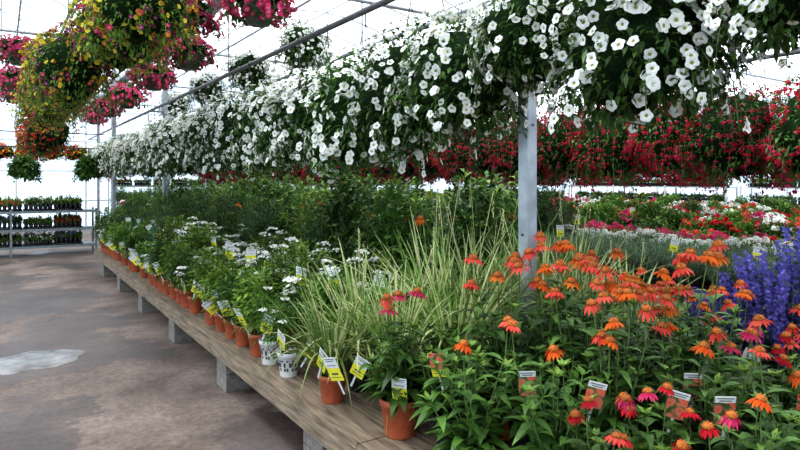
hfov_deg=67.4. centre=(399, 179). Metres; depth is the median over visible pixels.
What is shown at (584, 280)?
ornamental grass
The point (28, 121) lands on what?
basket
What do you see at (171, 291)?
potted shrub
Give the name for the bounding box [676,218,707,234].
geranium
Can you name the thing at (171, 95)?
basket
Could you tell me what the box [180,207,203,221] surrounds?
potted shrub
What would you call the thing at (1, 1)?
roof
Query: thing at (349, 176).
basket
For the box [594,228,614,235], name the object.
geranium
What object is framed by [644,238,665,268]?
geranium
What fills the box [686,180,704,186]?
seedling tray
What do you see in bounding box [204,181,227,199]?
potted shrub
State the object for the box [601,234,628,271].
lavender
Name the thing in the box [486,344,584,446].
coneflower
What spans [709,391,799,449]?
coneflower
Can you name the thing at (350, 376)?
ornamental grass
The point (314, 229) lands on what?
potted shrub
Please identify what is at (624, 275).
coneflower
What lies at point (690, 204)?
potted shrub
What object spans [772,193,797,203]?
seedling tray
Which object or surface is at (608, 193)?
seedling tray
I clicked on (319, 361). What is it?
plant label
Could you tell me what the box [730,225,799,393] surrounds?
salvia
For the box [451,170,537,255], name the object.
potted shrub
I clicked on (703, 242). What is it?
geranium
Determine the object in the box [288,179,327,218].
potted shrub
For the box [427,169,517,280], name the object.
potted shrub
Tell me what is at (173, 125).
basket
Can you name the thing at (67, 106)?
basket
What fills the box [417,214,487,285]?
coneflower
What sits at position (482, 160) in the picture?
basket
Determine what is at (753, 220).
geranium
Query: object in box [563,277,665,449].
coneflower
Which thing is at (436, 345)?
coneflower
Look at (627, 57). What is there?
basket
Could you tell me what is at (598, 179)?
basket
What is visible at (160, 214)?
potted shrub
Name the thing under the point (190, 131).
basket
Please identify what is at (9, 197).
seedling tray
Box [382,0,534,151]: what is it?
basket
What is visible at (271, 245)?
potted yarrow
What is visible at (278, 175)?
basket
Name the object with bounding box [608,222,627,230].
geranium
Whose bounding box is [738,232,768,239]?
geranium
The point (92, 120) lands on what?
basket
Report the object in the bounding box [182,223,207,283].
potted yarrow
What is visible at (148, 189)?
potted shrub
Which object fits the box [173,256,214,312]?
potted yarrow
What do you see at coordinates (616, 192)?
potted shrub
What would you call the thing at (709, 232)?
geranium
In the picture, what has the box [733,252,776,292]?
lavender
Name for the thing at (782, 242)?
lavender
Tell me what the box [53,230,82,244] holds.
seedling tray
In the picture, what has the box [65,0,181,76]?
basket
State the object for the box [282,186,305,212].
potted shrub
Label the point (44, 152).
basket
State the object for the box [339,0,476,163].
basket
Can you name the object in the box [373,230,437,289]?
potted shrub
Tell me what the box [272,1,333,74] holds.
basket
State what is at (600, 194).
seedling tray
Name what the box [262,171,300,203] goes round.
potted shrub
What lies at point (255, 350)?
potted shrub
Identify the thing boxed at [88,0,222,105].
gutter
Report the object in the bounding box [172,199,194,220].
potted shrub
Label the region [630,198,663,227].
potted shrub
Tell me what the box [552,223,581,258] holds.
geranium
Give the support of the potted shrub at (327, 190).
on the bench at (341, 426)
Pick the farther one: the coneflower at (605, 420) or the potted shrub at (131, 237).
the potted shrub at (131, 237)
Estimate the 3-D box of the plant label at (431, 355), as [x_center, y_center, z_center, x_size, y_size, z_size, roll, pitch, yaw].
[0.162,0.806,2.526,0.074,0.169,0.053,0,0,24]
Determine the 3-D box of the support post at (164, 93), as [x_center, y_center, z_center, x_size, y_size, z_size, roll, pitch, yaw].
[-4.152,-0.375,10.604,0.200,3.950,0.200,0,0,-34]
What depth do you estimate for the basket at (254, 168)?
15.31 m
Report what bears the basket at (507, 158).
hanging from the pipe at (796, 52)
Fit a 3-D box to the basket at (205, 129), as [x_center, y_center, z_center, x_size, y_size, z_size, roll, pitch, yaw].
[-1.832,-0.623,6.700,0.941,1.228,0.964,0,0,24]
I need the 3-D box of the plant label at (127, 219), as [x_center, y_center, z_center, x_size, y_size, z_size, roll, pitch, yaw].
[-4.085,0.661,9.048,0.092,0.200,0.044,0,0,9]
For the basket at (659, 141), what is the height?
1.201 m
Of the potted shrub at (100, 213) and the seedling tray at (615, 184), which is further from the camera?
the seedling tray at (615, 184)
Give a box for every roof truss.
[0,28,56,36]
[123,36,333,93]
[140,65,275,109]
[169,1,421,67]
[348,0,504,20]
[715,40,795,84]
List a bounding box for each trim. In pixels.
[0,105,453,225]
[563,96,788,196]
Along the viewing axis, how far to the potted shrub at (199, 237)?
6.11 m
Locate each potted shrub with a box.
[90,206,113,250]
[95,214,111,251]
[96,209,125,256]
[97,225,107,253]
[102,224,126,258]
[103,221,129,260]
[108,185,125,211]
[108,225,138,264]
[116,186,127,211]
[117,234,141,269]
[118,193,152,229]
[118,199,128,215]
[118,208,137,221]
[121,230,147,271]
[123,184,141,215]
[126,190,143,206]
[129,192,147,209]
[129,241,147,277]
[130,205,158,231]
[132,196,151,210]
[132,221,155,233]
[133,202,153,216]
[136,239,156,283]
[138,188,151,197]
[140,217,165,241]
[143,203,179,241]
[143,240,169,290]
[144,184,160,200]
[147,195,159,211]
[147,225,190,294]
[148,236,190,298]
[151,187,168,209]
[151,214,198,277]
[153,191,179,213]
[156,200,183,221]
[156,242,198,303]
[157,181,189,210]
[160,194,182,213]
[163,247,202,307]
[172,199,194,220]
[175,194,202,218]
[178,176,207,206]
[179,223,225,283]
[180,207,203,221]
[184,188,213,218]
[184,246,235,324]
[185,211,205,224]
[194,210,219,228]
[198,259,240,331]
[200,193,243,238]
[201,271,252,338]
[202,194,216,210]
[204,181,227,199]
[207,182,234,216]
[212,188,245,230]
[214,176,248,205]
[215,271,265,346]
[223,183,259,217]
[224,264,287,356]
[231,194,277,251]
[238,172,269,204]
[242,195,259,226]
[246,198,282,240]
[249,176,285,213]
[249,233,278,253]
[252,197,279,243]
[257,197,302,243]
[261,180,293,213]
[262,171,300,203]
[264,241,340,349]
[269,238,320,306]
[271,186,331,245]
[273,229,320,257]
[278,223,304,245]
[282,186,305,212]
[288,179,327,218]
[292,176,336,221]
[294,213,340,261]
[296,188,341,240]
[300,269,373,369]
[306,170,373,261]
[324,231,377,273]
[327,170,377,229]
[332,197,370,239]
[338,177,383,229]
[349,251,386,308]
[350,172,430,277]
[350,245,412,328]
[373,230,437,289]
[378,177,437,242]
[393,195,456,264]
[399,188,455,249]
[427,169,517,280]
[434,185,465,225]
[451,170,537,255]
[456,184,474,205]
[499,183,517,225]
[515,187,558,257]
[537,181,574,242]
[537,187,554,226]
[552,191,564,199]
[572,217,586,226]
[579,202,602,223]
[588,194,599,201]
[590,198,615,223]
[593,201,624,225]
[603,194,615,200]
[609,192,625,199]
[609,197,626,209]
[612,191,626,199]
[619,198,640,212]
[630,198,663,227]
[634,214,672,231]
[650,199,666,212]
[654,205,684,231]
[656,194,670,204]
[668,193,680,203]
[679,198,704,214]
[704,199,722,209]
[705,194,727,203]
[719,208,745,235]
[731,195,749,204]
[757,196,784,210]
[770,201,795,214]
[776,198,792,206]
[788,200,799,208]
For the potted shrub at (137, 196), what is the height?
0.920 m
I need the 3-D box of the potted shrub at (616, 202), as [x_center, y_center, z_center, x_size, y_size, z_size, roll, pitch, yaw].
[3.916,0.674,10.884,0.546,0.752,0.603,0,0,31]
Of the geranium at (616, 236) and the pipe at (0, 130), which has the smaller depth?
the geranium at (616, 236)
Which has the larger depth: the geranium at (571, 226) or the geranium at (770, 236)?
the geranium at (571, 226)
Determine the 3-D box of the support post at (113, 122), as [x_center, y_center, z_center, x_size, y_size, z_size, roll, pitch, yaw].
[-6.043,-0.375,12.673,0.200,3.950,0.200,0,0,-34]
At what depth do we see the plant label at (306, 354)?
3.34 m
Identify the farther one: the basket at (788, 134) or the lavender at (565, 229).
the lavender at (565, 229)
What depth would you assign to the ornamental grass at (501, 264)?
3.81 m
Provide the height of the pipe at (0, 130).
1.544 m
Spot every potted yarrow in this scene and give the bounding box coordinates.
[96,224,112,254]
[140,244,164,287]
[173,216,227,251]
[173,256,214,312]
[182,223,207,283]
[198,246,220,265]
[204,222,233,243]
[206,242,244,273]
[206,249,242,285]
[214,252,257,272]
[215,233,243,251]
[222,240,246,257]
[228,224,257,246]
[231,254,264,279]
[235,243,259,257]
[235,244,289,335]
[236,261,281,320]
[239,283,298,364]
[240,227,298,267]
[245,245,276,259]
[250,237,324,345]
[255,293,308,377]
[277,259,360,365]
[283,248,344,317]
[295,241,361,294]
[333,249,397,315]
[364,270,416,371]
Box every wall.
[0,62,452,227]
[454,96,799,203]
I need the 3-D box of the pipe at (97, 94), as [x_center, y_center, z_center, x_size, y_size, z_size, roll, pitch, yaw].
[-8.065,-1.668,12.591,3.300,1.964,0.032,0,0,-34]
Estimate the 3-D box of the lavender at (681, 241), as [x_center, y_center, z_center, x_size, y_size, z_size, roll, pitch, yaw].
[2.835,0.821,5.877,0.366,0.459,0.359,0,0,-16]
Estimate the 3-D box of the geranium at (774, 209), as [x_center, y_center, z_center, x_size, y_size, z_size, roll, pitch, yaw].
[6.726,0.787,10.833,0.499,0.525,0.538,0,0,-44]
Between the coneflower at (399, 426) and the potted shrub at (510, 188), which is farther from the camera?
the potted shrub at (510, 188)
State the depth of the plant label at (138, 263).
6.91 m
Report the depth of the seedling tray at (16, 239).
12.49 m
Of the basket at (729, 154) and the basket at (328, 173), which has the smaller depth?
the basket at (729, 154)
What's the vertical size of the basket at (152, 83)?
0.824 m
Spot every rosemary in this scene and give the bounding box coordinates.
[176,182,208,211]
[204,193,217,212]
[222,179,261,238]
[224,198,246,232]
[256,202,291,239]
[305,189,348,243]
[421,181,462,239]
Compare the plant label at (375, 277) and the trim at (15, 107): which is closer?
the plant label at (375, 277)
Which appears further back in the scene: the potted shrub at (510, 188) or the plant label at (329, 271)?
the potted shrub at (510, 188)
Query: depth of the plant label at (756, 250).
4.71 m
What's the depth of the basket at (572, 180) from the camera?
11.83 m
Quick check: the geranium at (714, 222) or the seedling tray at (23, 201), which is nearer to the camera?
the geranium at (714, 222)
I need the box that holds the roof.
[0,0,799,111]
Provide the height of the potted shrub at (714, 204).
0.660 m
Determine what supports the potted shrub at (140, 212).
on the bench at (341, 426)
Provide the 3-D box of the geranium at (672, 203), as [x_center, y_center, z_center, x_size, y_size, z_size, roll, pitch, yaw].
[6.085,0.746,13.137,0.616,0.608,0.579,0,0,-43]
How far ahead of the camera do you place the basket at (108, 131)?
14.41 m
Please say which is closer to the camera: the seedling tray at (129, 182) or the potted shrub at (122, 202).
the potted shrub at (122, 202)
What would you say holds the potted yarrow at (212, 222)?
on the bench at (341, 426)
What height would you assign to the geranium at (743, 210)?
0.542 m
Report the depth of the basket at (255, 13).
4.91 m
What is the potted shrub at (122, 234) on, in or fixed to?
on the bench at (341, 426)
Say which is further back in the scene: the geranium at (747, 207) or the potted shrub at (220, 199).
the geranium at (747, 207)
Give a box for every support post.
[96,126,99,223]
[111,69,116,220]
[161,65,168,203]
[518,79,536,368]
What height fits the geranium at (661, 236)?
0.456 m
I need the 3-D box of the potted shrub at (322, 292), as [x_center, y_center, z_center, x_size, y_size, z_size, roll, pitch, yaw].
[-0.382,0.879,3.761,0.514,0.642,0.466,0,0,-12]
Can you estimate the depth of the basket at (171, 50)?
6.50 m
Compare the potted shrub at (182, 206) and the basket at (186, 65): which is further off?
the potted shrub at (182, 206)
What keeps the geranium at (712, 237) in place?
on the bench at (655, 303)
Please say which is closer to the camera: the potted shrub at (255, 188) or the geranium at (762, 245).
the geranium at (762, 245)
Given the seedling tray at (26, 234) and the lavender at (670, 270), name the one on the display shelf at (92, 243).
the seedling tray at (26, 234)
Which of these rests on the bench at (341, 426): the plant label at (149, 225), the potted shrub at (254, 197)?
the potted shrub at (254, 197)
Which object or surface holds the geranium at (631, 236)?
on the bench at (655, 303)
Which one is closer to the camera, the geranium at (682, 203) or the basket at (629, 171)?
the geranium at (682, 203)
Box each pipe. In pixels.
[0,94,98,148]
[0,130,103,134]
[13,0,21,67]
[42,0,74,37]
[87,0,395,139]
[121,0,311,110]
[150,0,504,125]
[469,32,799,94]
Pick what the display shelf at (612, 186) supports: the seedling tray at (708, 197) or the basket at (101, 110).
the seedling tray at (708, 197)
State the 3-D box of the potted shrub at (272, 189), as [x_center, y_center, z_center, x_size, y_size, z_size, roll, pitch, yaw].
[-1.662,0.599,8.124,0.647,1.202,0.640,0,0,40]
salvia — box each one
[683,271,748,367]
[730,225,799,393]
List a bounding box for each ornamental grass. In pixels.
[258,254,400,405]
[283,229,428,392]
[305,241,468,430]
[327,178,517,351]
[351,190,549,372]
[375,177,585,377]
[391,201,553,303]
[447,208,560,351]
[467,206,618,358]
[486,191,666,355]
[496,197,675,297]
[574,240,702,356]
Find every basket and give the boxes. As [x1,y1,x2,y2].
[0,15,39,65]
[0,64,27,94]
[0,88,17,104]
[0,131,15,160]
[5,154,42,183]
[8,82,76,136]
[13,127,59,162]
[13,144,40,161]
[14,118,68,161]
[16,15,115,117]
[16,64,88,121]
[16,77,88,129]
[17,55,99,120]
[17,115,79,159]
[18,24,108,114]
[38,149,67,162]
[59,1,164,87]
[63,133,90,163]
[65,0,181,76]
[71,147,104,183]
[78,108,111,127]
[80,0,203,62]
[85,131,116,178]
[87,132,124,180]
[90,87,125,122]
[91,138,134,177]
[92,134,111,176]
[99,130,120,176]
[100,122,144,177]
[101,121,130,175]
[104,174,128,182]
[105,71,151,112]
[109,119,137,177]
[110,113,150,178]
[116,114,177,179]
[119,110,176,179]
[126,62,178,92]
[130,106,182,179]
[136,107,197,174]
[146,94,199,169]
[149,37,181,64]
[152,89,218,180]
[157,35,218,78]
[157,84,193,119]
[168,0,223,38]
[169,87,212,170]
[175,77,248,177]
[186,67,228,106]
[188,69,273,177]
[194,172,215,182]
[198,60,294,178]
[199,172,225,182]
[204,170,231,183]
[212,172,230,181]
[217,0,296,32]
[221,33,272,94]
[222,57,321,183]
[225,169,245,184]
[229,171,261,184]
[243,38,326,171]
[247,168,268,184]
[261,24,393,176]
[265,167,301,186]
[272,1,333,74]
[274,167,307,186]
[291,163,318,187]
[299,162,333,185]
[301,6,442,189]
[315,167,343,187]
[329,157,372,184]
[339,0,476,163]
[350,162,391,187]
[366,161,407,183]
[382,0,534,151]
[385,148,437,187]
[407,138,453,185]
[427,127,488,190]
[460,117,512,185]
[463,0,581,104]
[482,108,557,192]
[534,0,771,143]
[537,92,596,188]
[537,169,566,185]
[561,173,596,187]
[565,104,665,192]
[593,172,629,186]
[603,171,629,185]
[622,97,715,185]
[629,164,672,187]
[665,154,718,191]
[673,68,788,195]
[689,0,799,73]
[699,176,732,186]
[716,168,763,186]
[750,73,799,195]
[759,148,799,191]
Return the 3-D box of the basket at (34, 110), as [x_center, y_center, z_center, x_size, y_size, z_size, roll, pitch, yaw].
[-4.232,-1.171,7.376,0.793,0.976,0.826,0,0,5]
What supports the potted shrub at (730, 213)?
on the bench
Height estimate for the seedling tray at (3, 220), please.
0.394 m
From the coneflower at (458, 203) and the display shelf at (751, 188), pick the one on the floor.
the display shelf at (751, 188)
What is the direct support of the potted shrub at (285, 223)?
on the bench at (341, 426)
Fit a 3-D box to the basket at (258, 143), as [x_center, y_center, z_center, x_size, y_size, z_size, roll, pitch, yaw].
[-0.867,-0.636,5.168,0.940,1.198,0.918,0,0,-16]
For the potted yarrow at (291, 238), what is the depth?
4.36 m
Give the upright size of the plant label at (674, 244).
0.180 m
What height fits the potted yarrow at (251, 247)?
0.564 m
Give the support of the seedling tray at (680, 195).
on the display shelf at (612, 186)
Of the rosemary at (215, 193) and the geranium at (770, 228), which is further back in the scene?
the rosemary at (215, 193)
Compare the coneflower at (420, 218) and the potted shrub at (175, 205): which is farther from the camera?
the potted shrub at (175, 205)
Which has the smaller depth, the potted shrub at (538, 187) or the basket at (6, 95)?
the potted shrub at (538, 187)
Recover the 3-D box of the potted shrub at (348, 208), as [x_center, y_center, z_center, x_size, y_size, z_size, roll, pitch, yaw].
[-0.526,0.547,5.434,0.684,1.307,0.700,0,0,-23]
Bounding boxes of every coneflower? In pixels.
[196,214,219,235]
[210,202,241,239]
[215,209,247,240]
[275,192,295,206]
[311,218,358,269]
[333,214,376,258]
[354,287,440,439]
[379,235,431,296]
[404,335,508,449]
[405,215,449,274]
[412,320,490,422]
[416,315,523,449]
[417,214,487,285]
[420,223,466,263]
[426,203,461,249]
[452,251,549,440]
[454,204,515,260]
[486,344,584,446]
[500,319,603,449]
[515,231,589,394]
[526,254,630,439]
[547,242,626,387]
[556,393,638,449]
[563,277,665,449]
[574,255,667,420]
[585,277,696,440]
[602,267,647,358]
[614,382,705,449]
[624,278,675,386]
[637,239,765,431]
[647,313,773,449]
[651,277,717,382]
[670,409,743,449]
[689,279,771,393]
[696,326,794,449]
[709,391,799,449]
[745,325,799,442]
[746,345,799,448]
[773,323,799,398]
[788,302,799,429]
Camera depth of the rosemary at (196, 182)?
9.50 m
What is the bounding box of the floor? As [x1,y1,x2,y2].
[0,229,766,449]
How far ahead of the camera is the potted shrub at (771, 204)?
11.51 m
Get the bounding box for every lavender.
[544,228,570,253]
[546,235,564,275]
[561,229,584,265]
[561,233,596,279]
[563,234,580,273]
[578,228,610,248]
[579,232,613,263]
[587,239,619,279]
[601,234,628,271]
[603,239,632,278]
[608,243,645,287]
[616,231,656,279]
[623,236,665,281]
[631,243,670,294]
[646,234,681,268]
[655,237,697,287]
[664,238,709,300]
[681,241,707,275]
[690,245,726,293]
[701,253,743,301]
[702,238,744,282]
[713,244,751,291]
[732,241,778,261]
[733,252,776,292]
[749,246,795,286]
[764,242,796,264]
[769,251,794,310]
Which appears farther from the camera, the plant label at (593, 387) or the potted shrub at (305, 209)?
the potted shrub at (305, 209)
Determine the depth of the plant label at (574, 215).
7.75 m
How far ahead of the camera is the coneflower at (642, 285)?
2.96 m
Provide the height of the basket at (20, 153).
0.761 m
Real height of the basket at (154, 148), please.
1.169 m
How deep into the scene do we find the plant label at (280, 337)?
3.53 m
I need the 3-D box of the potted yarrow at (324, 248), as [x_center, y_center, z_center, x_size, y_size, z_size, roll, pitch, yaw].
[-0.672,0.864,4.651,0.532,0.672,0.565,0,0,-26]
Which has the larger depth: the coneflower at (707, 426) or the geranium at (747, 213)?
the geranium at (747, 213)
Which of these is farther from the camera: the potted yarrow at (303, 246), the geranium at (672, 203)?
the geranium at (672, 203)
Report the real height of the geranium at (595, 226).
0.514 m
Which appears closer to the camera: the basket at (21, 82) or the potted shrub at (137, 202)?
the basket at (21, 82)
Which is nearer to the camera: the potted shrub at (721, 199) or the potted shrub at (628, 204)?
the potted shrub at (628, 204)
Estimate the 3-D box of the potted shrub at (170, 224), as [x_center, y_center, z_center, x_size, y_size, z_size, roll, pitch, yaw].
[-2.613,0.799,7.018,0.548,0.802,0.564,0,0,-13]
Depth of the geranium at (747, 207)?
11.80 m
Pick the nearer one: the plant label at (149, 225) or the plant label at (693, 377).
the plant label at (693, 377)
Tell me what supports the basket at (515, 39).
hanging from the pipe at (380, 3)
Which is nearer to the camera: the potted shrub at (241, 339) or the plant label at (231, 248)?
the potted shrub at (241, 339)
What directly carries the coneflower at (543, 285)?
on the bench at (341, 426)
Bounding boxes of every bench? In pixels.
[94,249,769,449]
[541,250,753,362]
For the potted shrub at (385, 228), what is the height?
1.266 m
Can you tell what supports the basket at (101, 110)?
hanging from the pipe
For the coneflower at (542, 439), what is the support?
on the bench at (341, 426)
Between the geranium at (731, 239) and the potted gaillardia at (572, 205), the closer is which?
the geranium at (731, 239)
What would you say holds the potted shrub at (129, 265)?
on the bench at (341, 426)
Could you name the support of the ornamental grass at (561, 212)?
on the bench at (341, 426)
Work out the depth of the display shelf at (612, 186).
18.77 m
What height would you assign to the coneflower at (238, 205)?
0.926 m
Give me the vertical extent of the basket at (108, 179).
1.225 m
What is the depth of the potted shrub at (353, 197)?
5.81 m
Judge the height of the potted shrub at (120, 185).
0.918 m
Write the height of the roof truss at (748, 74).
1.713 m
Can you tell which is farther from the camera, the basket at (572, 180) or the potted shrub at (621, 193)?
the potted shrub at (621, 193)
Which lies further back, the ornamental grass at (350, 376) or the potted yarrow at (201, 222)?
the potted yarrow at (201, 222)
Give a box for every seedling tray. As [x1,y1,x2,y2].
[0,195,21,209]
[0,199,22,211]
[0,214,24,229]
[0,232,21,245]
[0,236,22,247]
[22,196,53,208]
[22,231,50,243]
[23,192,53,210]
[23,213,52,227]
[23,216,52,228]
[23,231,53,246]
[52,193,82,210]
[53,212,80,226]
[53,215,83,227]
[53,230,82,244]
[116,177,132,185]
[133,178,151,185]
[153,179,169,185]
[170,178,187,185]
[574,190,588,196]
[588,181,602,185]
[588,190,602,197]
[602,179,617,185]
[602,190,617,198]
[618,190,635,198]
[634,178,652,185]
[634,191,650,199]
[650,179,667,185]
[650,191,668,199]
[669,178,686,186]
[673,191,686,200]
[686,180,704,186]
[686,192,706,200]
[705,178,728,186]
[706,192,727,202]
[747,192,771,203]
[748,177,771,186]
[771,179,796,187]
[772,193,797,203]
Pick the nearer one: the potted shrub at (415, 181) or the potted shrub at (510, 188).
the potted shrub at (415, 181)
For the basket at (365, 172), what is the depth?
10.94 m
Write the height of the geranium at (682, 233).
0.478 m
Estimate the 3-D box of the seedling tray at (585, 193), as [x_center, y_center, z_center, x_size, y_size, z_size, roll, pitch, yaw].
[6.475,0.494,21.272,0.432,0.311,0.604,0,0,-40]
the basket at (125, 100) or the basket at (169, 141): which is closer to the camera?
the basket at (169, 141)
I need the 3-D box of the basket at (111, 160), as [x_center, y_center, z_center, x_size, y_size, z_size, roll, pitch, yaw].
[-5.101,-0.624,11.546,0.922,1.222,0.893,0,0,18]
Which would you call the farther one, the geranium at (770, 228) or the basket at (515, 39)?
the geranium at (770, 228)
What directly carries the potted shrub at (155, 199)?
on the bench
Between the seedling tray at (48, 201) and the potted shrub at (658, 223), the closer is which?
the potted shrub at (658, 223)
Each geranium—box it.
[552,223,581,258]
[572,229,599,240]
[579,219,610,229]
[584,221,614,233]
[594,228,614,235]
[600,233,620,259]
[607,206,631,222]
[607,209,642,227]
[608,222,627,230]
[608,225,628,236]
[610,229,632,263]
[613,233,643,246]
[623,223,643,232]
[632,228,668,242]
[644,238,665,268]
[655,227,674,238]
[655,233,685,245]
[662,227,696,236]
[665,237,697,248]
[668,200,685,205]
[669,208,701,228]
[670,230,699,238]
[675,201,692,210]
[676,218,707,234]
[682,210,709,222]
[686,228,718,237]
[691,239,712,268]
[692,230,730,241]
[697,213,735,235]
[700,209,723,218]
[712,205,732,212]
[719,202,742,208]
[722,236,757,267]
[727,218,765,237]
[735,206,749,213]
[737,236,774,255]
[738,210,762,216]
[738,211,779,233]
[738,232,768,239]
[739,203,760,211]
[748,205,771,213]
[750,215,797,239]
[755,236,785,247]
[756,212,794,223]
[760,245,790,270]
[761,209,786,214]
[769,236,791,243]
[774,241,794,253]
[782,216,799,239]
[786,211,799,219]
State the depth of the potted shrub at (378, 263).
4.23 m
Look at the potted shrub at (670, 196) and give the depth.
13.58 m
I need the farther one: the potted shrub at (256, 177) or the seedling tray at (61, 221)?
the seedling tray at (61, 221)
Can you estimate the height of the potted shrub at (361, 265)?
0.668 m
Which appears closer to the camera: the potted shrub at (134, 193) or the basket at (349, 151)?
the basket at (349, 151)
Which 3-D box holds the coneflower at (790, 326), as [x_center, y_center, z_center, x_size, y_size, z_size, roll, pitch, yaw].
[1.837,0.905,2.655,0.362,0.590,0.363,0,0,1]
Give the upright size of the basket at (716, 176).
1.272 m
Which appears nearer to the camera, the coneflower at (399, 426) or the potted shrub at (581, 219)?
the coneflower at (399, 426)
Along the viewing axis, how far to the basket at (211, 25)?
5.27 m
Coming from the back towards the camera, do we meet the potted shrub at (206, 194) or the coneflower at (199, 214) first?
the potted shrub at (206, 194)
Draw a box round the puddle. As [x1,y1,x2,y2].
[0,349,86,374]
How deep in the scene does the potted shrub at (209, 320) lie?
4.96 m
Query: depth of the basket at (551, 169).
12.55 m
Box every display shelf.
[0,207,96,256]
[108,173,283,213]
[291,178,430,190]
[462,184,571,196]
[568,184,737,201]
[739,186,799,205]
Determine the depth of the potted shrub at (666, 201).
13.41 m
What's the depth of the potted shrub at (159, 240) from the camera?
6.26 m
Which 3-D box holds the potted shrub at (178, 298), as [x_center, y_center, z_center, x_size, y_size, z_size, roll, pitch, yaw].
[-2.131,0.901,5.872,0.408,0.598,0.420,0,0,31]
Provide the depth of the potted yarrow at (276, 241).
5.31 m
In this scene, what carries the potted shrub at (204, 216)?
on the bench at (341, 426)
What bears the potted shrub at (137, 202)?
on the bench at (341, 426)
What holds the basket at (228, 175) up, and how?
hanging from the pipe at (796, 52)
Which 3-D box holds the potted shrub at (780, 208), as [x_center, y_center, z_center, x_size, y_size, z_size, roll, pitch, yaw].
[7.063,0.722,11.048,0.477,0.657,0.526,0,0,-6]
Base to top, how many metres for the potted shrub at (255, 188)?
1.165 m
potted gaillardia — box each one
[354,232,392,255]
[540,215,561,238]
[553,193,586,230]
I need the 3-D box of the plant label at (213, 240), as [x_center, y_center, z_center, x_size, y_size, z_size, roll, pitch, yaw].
[-1.865,0.662,6.037,0.099,0.198,0.055,0,0,34]
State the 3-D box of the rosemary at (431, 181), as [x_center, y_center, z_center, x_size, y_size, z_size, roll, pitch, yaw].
[0.380,0.596,5.554,0.475,1.208,0.586,0,0,-27]
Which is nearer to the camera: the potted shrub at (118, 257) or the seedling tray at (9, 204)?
the potted shrub at (118, 257)
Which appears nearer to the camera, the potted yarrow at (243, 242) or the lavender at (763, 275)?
the lavender at (763, 275)
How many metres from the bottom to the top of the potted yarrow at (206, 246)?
0.553 m
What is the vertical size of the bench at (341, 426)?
0.397 m
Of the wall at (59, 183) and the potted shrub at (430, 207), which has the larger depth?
the wall at (59, 183)
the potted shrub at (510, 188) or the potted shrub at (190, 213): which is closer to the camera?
the potted shrub at (510, 188)
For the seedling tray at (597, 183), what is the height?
0.311 m
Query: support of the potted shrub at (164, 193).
on the bench at (341, 426)
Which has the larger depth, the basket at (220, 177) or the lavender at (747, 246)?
the basket at (220, 177)
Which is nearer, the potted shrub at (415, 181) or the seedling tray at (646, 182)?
the potted shrub at (415, 181)
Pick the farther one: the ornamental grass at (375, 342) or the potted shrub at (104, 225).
the potted shrub at (104, 225)
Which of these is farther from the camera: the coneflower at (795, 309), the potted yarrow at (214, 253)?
the potted yarrow at (214, 253)
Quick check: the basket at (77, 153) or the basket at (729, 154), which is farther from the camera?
the basket at (77, 153)
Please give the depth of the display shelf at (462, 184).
22.32 m
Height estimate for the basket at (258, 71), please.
0.913 m
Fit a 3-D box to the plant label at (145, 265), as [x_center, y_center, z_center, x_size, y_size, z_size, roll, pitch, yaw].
[-2.719,0.965,6.512,0.184,0.179,0.034,0,0,13]
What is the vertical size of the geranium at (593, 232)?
0.452 m
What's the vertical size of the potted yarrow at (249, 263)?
0.575 m
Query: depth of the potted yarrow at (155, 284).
6.69 m
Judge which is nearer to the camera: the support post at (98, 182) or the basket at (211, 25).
the basket at (211, 25)
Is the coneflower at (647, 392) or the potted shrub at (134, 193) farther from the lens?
the potted shrub at (134, 193)
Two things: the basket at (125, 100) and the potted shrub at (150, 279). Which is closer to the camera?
the potted shrub at (150, 279)
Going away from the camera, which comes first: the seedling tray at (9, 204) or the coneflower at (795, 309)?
the coneflower at (795, 309)
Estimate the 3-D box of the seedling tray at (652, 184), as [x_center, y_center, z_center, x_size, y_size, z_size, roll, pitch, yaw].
[8.140,0.060,18.792,0.368,0.278,0.645,0,0,-34]
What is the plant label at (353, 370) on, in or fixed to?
in the ornamental grass at (331, 394)
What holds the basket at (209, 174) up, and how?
hanging from the pipe at (796, 52)
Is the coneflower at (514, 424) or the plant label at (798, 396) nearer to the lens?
the plant label at (798, 396)
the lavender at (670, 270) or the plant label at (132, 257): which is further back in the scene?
the plant label at (132, 257)
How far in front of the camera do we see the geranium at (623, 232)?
7.18 m
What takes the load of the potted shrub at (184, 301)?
on the bench at (341, 426)
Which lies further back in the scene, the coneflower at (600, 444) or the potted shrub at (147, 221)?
the potted shrub at (147, 221)
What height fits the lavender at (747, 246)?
0.514 m
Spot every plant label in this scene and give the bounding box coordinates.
[106,241,117,252]
[126,217,131,225]
[128,253,137,265]
[136,258,145,269]
[143,262,155,275]
[145,224,154,237]
[153,262,163,280]
[191,281,198,296]
[197,284,205,303]
[201,300,221,317]
[210,290,219,302]
[211,236,216,248]
[217,300,233,324]
[224,241,233,250]
[225,245,234,263]
[233,308,248,334]
[246,249,255,262]
[260,313,274,342]
[277,329,285,353]
[296,266,305,288]
[300,340,322,367]
[316,347,327,378]
[322,357,344,393]
[328,270,338,302]
[350,355,369,386]
[370,276,386,309]
[391,377,406,402]
[428,353,446,389]
[518,371,535,397]
[556,225,563,239]
[573,214,579,228]
[585,380,607,421]
[630,207,634,219]
[663,390,690,432]
[669,239,679,256]
[683,373,702,407]
[714,396,735,439]
[738,347,760,382]
[751,246,763,260]
[795,395,799,422]
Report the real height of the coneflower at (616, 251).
0.865 m
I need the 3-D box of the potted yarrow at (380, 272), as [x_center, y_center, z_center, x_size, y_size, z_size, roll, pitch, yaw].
[-0.080,0.877,3.788,0.458,0.646,0.475,0,0,-16]

